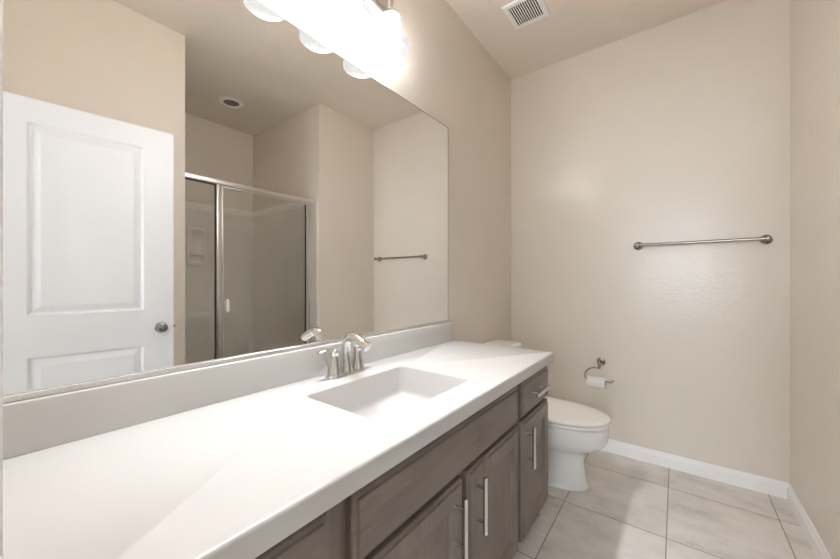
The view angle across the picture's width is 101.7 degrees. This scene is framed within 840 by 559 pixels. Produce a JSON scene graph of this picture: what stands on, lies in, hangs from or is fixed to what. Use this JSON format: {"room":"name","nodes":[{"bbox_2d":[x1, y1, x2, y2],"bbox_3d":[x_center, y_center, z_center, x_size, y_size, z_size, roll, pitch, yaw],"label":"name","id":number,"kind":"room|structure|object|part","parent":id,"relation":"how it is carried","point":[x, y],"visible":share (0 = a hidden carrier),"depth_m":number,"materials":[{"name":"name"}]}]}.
{"room":"bathroom","nodes":[
{"label":"bathroom","id":0,"kind":"room"},
{"bbox_2d":[30,0,510,398],"bbox_3d":[-0.102,-0.221,1.695,0.100,2.740,2.813,0,0,37],"label":"wall","id":1,"kind":"structure","parent":0,"point":[448,74],"depth_m":2.10,"materials":[{"name":"beige paint"}]},
{"bbox_2d":[3,0,448,402],"bbox_3d":[-0.336,-0.316,1.290,0.010,1.107,1.655,0,0,37],"label":"wall mirror","id":2,"kind":"object","parent":1,"relation":"attached to","point":[188,184],"visible":1,"depth_m":0.92,"materials":[{"name":"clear mirror"}]},
{"bbox_2d":[3,322,453,459],"bbox_3d":[-0.320,0.291,1.301,0.019,0.106,1.696,0,0,37],"label":"backsplash","id":3,"kind":"structure","parent":1,"relation":"attached to","point":[31,425],"depth_m":0.86,"materials":[{"name":"white stone"}]},
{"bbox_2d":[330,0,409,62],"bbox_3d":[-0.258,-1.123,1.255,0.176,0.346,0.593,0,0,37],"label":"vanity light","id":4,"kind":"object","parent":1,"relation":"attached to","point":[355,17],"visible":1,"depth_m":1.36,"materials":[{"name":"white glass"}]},
{"bbox_3d":[-0.249,-1.026,1.248,0.153,0.151,0.153,0,0,37],"label":"lamp shade","id":5,"kind":"part","parent":4,"relation":"part of","materials":[{"name":"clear glass"}]},
{"bbox_3d":[-0.117,-1.026,1.424,0.153,0.151,0.153,0,0,37],"label":"lamp shade","id":6,"kind":"part","parent":4,"relation":"part of","materials":[{"name":"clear glass"}]},
{"bbox_3d":[-0.147,-1.181,1.447,0.092,0.145,0.015,0,0,37],"label":"arm","id":7,"kind":"part","parent":4,"relation":"part of","materials":[{"name":"silver metal"}]},
{"bbox_2d":[446,0,726,78],"bbox_3d":[1.018,-1.631,0.857,2.897,0.080,2.813,0,0,37],"label":"ceiling","id":8,"kind":"structure","parent":0,"point":[572,28],"depth_m":2.13,"materials":[{"name":"beige paint"}]},
{"bbox_2d":[501,0,550,29],"bbox_3d":[0.627,-1.585,2.018,0.216,0.011,0.222,0,0,37],"label":"ceiling vent","id":9,"kind":"object","parent":8,"relation":"in","point":[521,13],"visible":1,"depth_m":2.02,"materials":[{"name":"white metal"}]},
{"bbox_2d":[511,0,789,482],"bbox_3d":[1.871,-0.221,1.913,2.797,2.740,0.100,0,0,37],"label":"wall","id":10,"kind":"structure","parent":0,"point":[676,130],"depth_m":2.11,"materials":[{"name":"beige paint"}]},
{"bbox_2d":[584,358,613,382],"bbox_3d":[1.204,0.598,2.295,0.178,0.145,0.088,0,0,37],"label":"toilet paper holder","id":11,"kind":"object","parent":10,"relation":"attached to","point":[600,361],"visible":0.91,"depth_m":2.31,"materials":[{"name":"silver metal"}]},
{"bbox_2d":[587,376,605,388],"bbox_3d":[1.175,0.679,2.278,0.106,0.072,0.072,0,0,37],"label":"toilet paper roll","id":12,"kind":"object","parent":11,"relation":"hanging from","point":[592,381],"visible":1,"depth_m":2.25,"materials":[{"name":"white paper"}]},
{"bbox_2d":[601,439,789,498],"bbox_3d":[1.329,1.107,2.249,1.526,0.083,0.012,0,0,37],"label":"baseboard","id":13,"kind":"structure","parent":10,"relation":"attached to","point":[757,483],"depth_m":2.00,"materials":[{"name":"white wood"}]},
{"bbox_2d":[634,235,772,249],"bbox_3d":[1.615,-0.221,1.994,0.636,0.052,0.078,0,0,37],"label":"towel bar","id":14,"kind":"object","parent":10,"relation":"attached to","point":[765,239],"visible":1,"depth_m":1.94,"materials":[{"name":"silver metal"}]},
{"bbox_3d":[1.381,-0.221,2.169,0.052,0.052,0.078,0,0,37],"label":"mounting post","id":15,"kind":"part","parent":14,"relation":"part of","materials":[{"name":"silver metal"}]},
{"bbox_3d":[1.848,-0.221,1.819,0.052,0.052,0.078,0,0,37],"label":"mounting post","id":16,"kind":"part","parent":14,"relation":"part of","materials":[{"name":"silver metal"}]},
{"bbox_2d":[513,450,816,558],"bbox_3d":[1.033,1.189,0.877,2.897,0.080,2.763,0,0,37],"label":"floor","id":17,"kind":"structure","parent":0,"point":[630,508],"depth_m":1.62,"materials":[{"name":"grey tile"}]},
{"bbox_2d":[255,366,551,558],"bbox_3d":[-0.091,0.768,1.128,0.593,0.762,1.690,0,0,37],"label":"vanity cabinet","id":18,"kind":"object","parent":17,"relation":"on","point":[476,490],"visible":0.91,"depth_m":0.96,"materials":[{"name":"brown wood"}]},
{"bbox_2d":[3,322,553,558],"bbox_3d":[-0.097,0.349,1.134,0.576,0.223,1.697,0,0,37],"label":"countertop","id":19,"kind":"structure","parent":18,"relation":"on","point":[229,460],"depth_m":0.70,"materials":[{"name":"white stone"}]},
{"bbox_2d":[317,332,370,379],"bbox_3d":[-0.234,0.264,1.227,0.146,0.158,0.245,0,0,37],"label":"faucet","id":20,"kind":"object","parent":19,"relation":"on","point":[348,367],"visible":1,"depth_m":1.23,"materials":[{"name":"silver metal"}]},
{"bbox_3d":[-0.321,0.246,1.186,0.022,0.018,0.076,0,0,37],"label":"lever","id":21,"kind":"part","parent":20,"relation":"part of","materials":[{"name":"silver metal"}]},
{"bbox_3d":[-0.302,0.288,1.210,0.055,0.092,0.055,0,0,37],"label":"handle","id":22,"kind":"part","parent":20,"relation":"part of","materials":[{"name":"silver metal"}]},
{"bbox_3d":[-0.270,0.336,1.253,0.056,0.013,0.168,0,0,37],"label":"plate","id":23,"kind":"part","parent":20,"relation":"part of","materials":[{"name":"silver metal"}]},
{"bbox_3d":[-0.233,0.259,1.226,0.144,0.149,0.052,0,0,37],"label":"spout","id":24,"kind":"part","parent":20,"relation":"part of","materials":[{"name":"silver metal"}]},
{"bbox_3d":[-0.237,0.288,1.297,0.055,0.092,0.055,0,0,37],"label":"handle","id":25,"kind":"part","parent":20,"relation":"part of","materials":[{"name":"silver metal"}]},
{"bbox_2d":[305,365,469,420],"bbox_3d":[-0.085,0.402,1.106,0.325,0.118,0.462,0,0,37],"label":"sink basin","id":26,"kind":"object","parent":19,"relation":"in","point":[391,393],"depth_m":1.24,"materials":[{"name":"white ceramic"}]},
{"bbox_3d":[-0.279,0.484,0.466,0.024,0.142,0.368,0,0,37],"label":"drawer","id":27,"kind":"part","parent":18,"relation":"part of","materials":[{"name":"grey wood"}]},
{"bbox_3d":[-0.009,0.813,0.828,0.024,0.484,0.421,0,0,37],"label":"cabinet door","id":28,"kind":"part","parent":18,"relation":"part of","materials":[{"name":"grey wood"}]},
{"bbox_3d":[0.088,0.722,0.995,0.019,0.670,1.690,0,0,37],"label":"frame","id":29,"kind":"part","parent":18,"relation":"part of","materials":[{"name":"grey wood"}]},
{"bbox_3d":[0.121,0.484,1.002,0.024,0.142,0.856,0,0,37],"label":"false drawer","id":30,"kind":"part","parent":18,"relation":"part of","materials":[{"name":"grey wood"}]},
{"bbox_3d":[0.108,0.628,0.943,0.025,0.011,0.011,0,0,37],"label":"handle post","id":31,"kind":"part","parent":18,"relation":"part of","materials":[{"name":"silver metal"}]},
{"bbox_3d":[0.108,0.730,0.943,0.025,0.011,0.011,0,0,37],"label":"handle post","id":32,"kind":"part","parent":18,"relation":"part of","materials":[{"name":"silver metal"}]},
{"bbox_3d":[0.124,0.679,0.931,0.014,0.170,0.014,0,0,37],"label":"handle","id":33,"kind":"part","parent":18,"relation":"part of","materials":[{"name":"silver metal"}]},
{"bbox_3d":[0.181,0.628,1.041,0.025,0.011,0.011,0,0,37],"label":"handle post","id":34,"kind":"part","parent":18,"relation":"part of","materials":[{"name":"silver metal"}]},
{"bbox_3d":[0.181,0.730,1.041,0.025,0.011,0.011,0,0,37],"label":"handle post","id":35,"kind":"part","parent":18,"relation":"part of","materials":[{"name":"silver metal"}]},
{"bbox_3d":[0.197,0.679,1.029,0.014,0.170,0.014,0,0,37],"label":"handle","id":36,"kind":"part","parent":18,"relation":"part of","materials":[{"name":"silver metal"}]},
{"bbox_3d":[0.257,0.813,1.183,0.024,0.484,0.403,0,0,37],"label":"cabinet door","id":37,"kind":"part","parent":18,"relation":"part of","materials":[{"name":"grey wood"}]},
{"bbox_3d":[0.507,0.484,1.517,0.024,0.142,0.347,0,0,37],"label":"drawer","id":38,"kind":"part","parent":18,"relation":"part of","materials":[{"name":"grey wood"}]},
{"bbox_3d":[0.507,0.813,1.517,0.024,0.484,0.347,0,0,37],"label":"cabinet door","id":39,"kind":"part","parent":18,"relation":"part of","materials":[{"name":"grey wood"}]},
{"bbox_3d":[0.462,0.677,1.384,0.014,0.168,0.014,0,0,37],"label":"handle","id":40,"kind":"part","parent":18,"relation":"part of","materials":[{"name":"silver metal"}]},
{"bbox_3d":[0.540,0.481,1.488,0.014,0.014,0.170,0,0,37],"label":"handle","id":41,"kind":"part","parent":18,"relation":"part of","materials":[{"name":"silver metal"}]},
{"bbox_2d":[483,340,610,490],"bbox_3d":[0.715,0.783,2.050,0.755,0.730,0.424,0,0,37],"label":"toilet","id":42,"kind":"object","parent":17,"relation":"on","point":[575,430],"visible":0.35,"depth_m":1.87,"materials":[{"name":"white ceramic"}]},
{"bbox_3d":[0.494,0.437,2.215,0.203,0.038,0.424,0,0,37],"label":"tank lid","id":43,"kind":"part","parent":42,"relation":"part of","materials":[{"name":"white ceramic"}]},
{"bbox_3d":[0.803,0.752,1.985,0.537,0.020,0.380,0,0,37],"label":"lid","id":44,"kind":"part","parent":42,"relation":"part of","materials":[{"name":"white plastic"}]},
{"bbox_3d":[0.794,0.968,1.991,0.540,0.362,0.368,0,0,37],"label":"bowl","id":45,"kind":"part","parent":42,"relation":"part of","materials":[{"name":"white ceramic"}]},
{"bbox_3d":[0.806,0.773,1.982,0.524,0.017,0.376,0,0,37],"label":"seat","id":46,"kind":"part","parent":42,"relation":"part of","materials":[{"name":"white plastic"}]},
{"bbox_2d":[790,0,839,558],"bbox_3d":[2.245,-0.221,1.141,1.271,2.740,0.689,0,0,37],"label":"wall","id":47,"kind":"structure","parent":0,"point":[814,24],"depth_m":1.48,"materials":[{"name":"beige paint"}]},
{"bbox_2d":[787,484,831,558],"bbox_3d":[1.728,1.107,1.520,0.012,0.083,0.676,0,0,37],"label":"baseboard","id":48,"kind":"structure","parent":47,"relation":"attached to","point":[821,552],"depth_m":1.53,"materials":[{"name":"white wood"}]},
{"bbox_3d":[0.249,-0.221,-0.255,2.797,2.740,0.110,0,0,37],"label":"wall","id":49,"kind":"structure","parent":0,"visible":0},
{"bbox_2d":[0,0,2,558],"bbox_3d":[0.015,0.096,-0.080,0.871,2.107,0.139,0,0,37],"label":"door frame","id":50,"kind":"structure","parent":49,"relation":"attached to","point":[1,1],"depth_m":0.20,"materials":[{"name":"white wood"}]}
]}

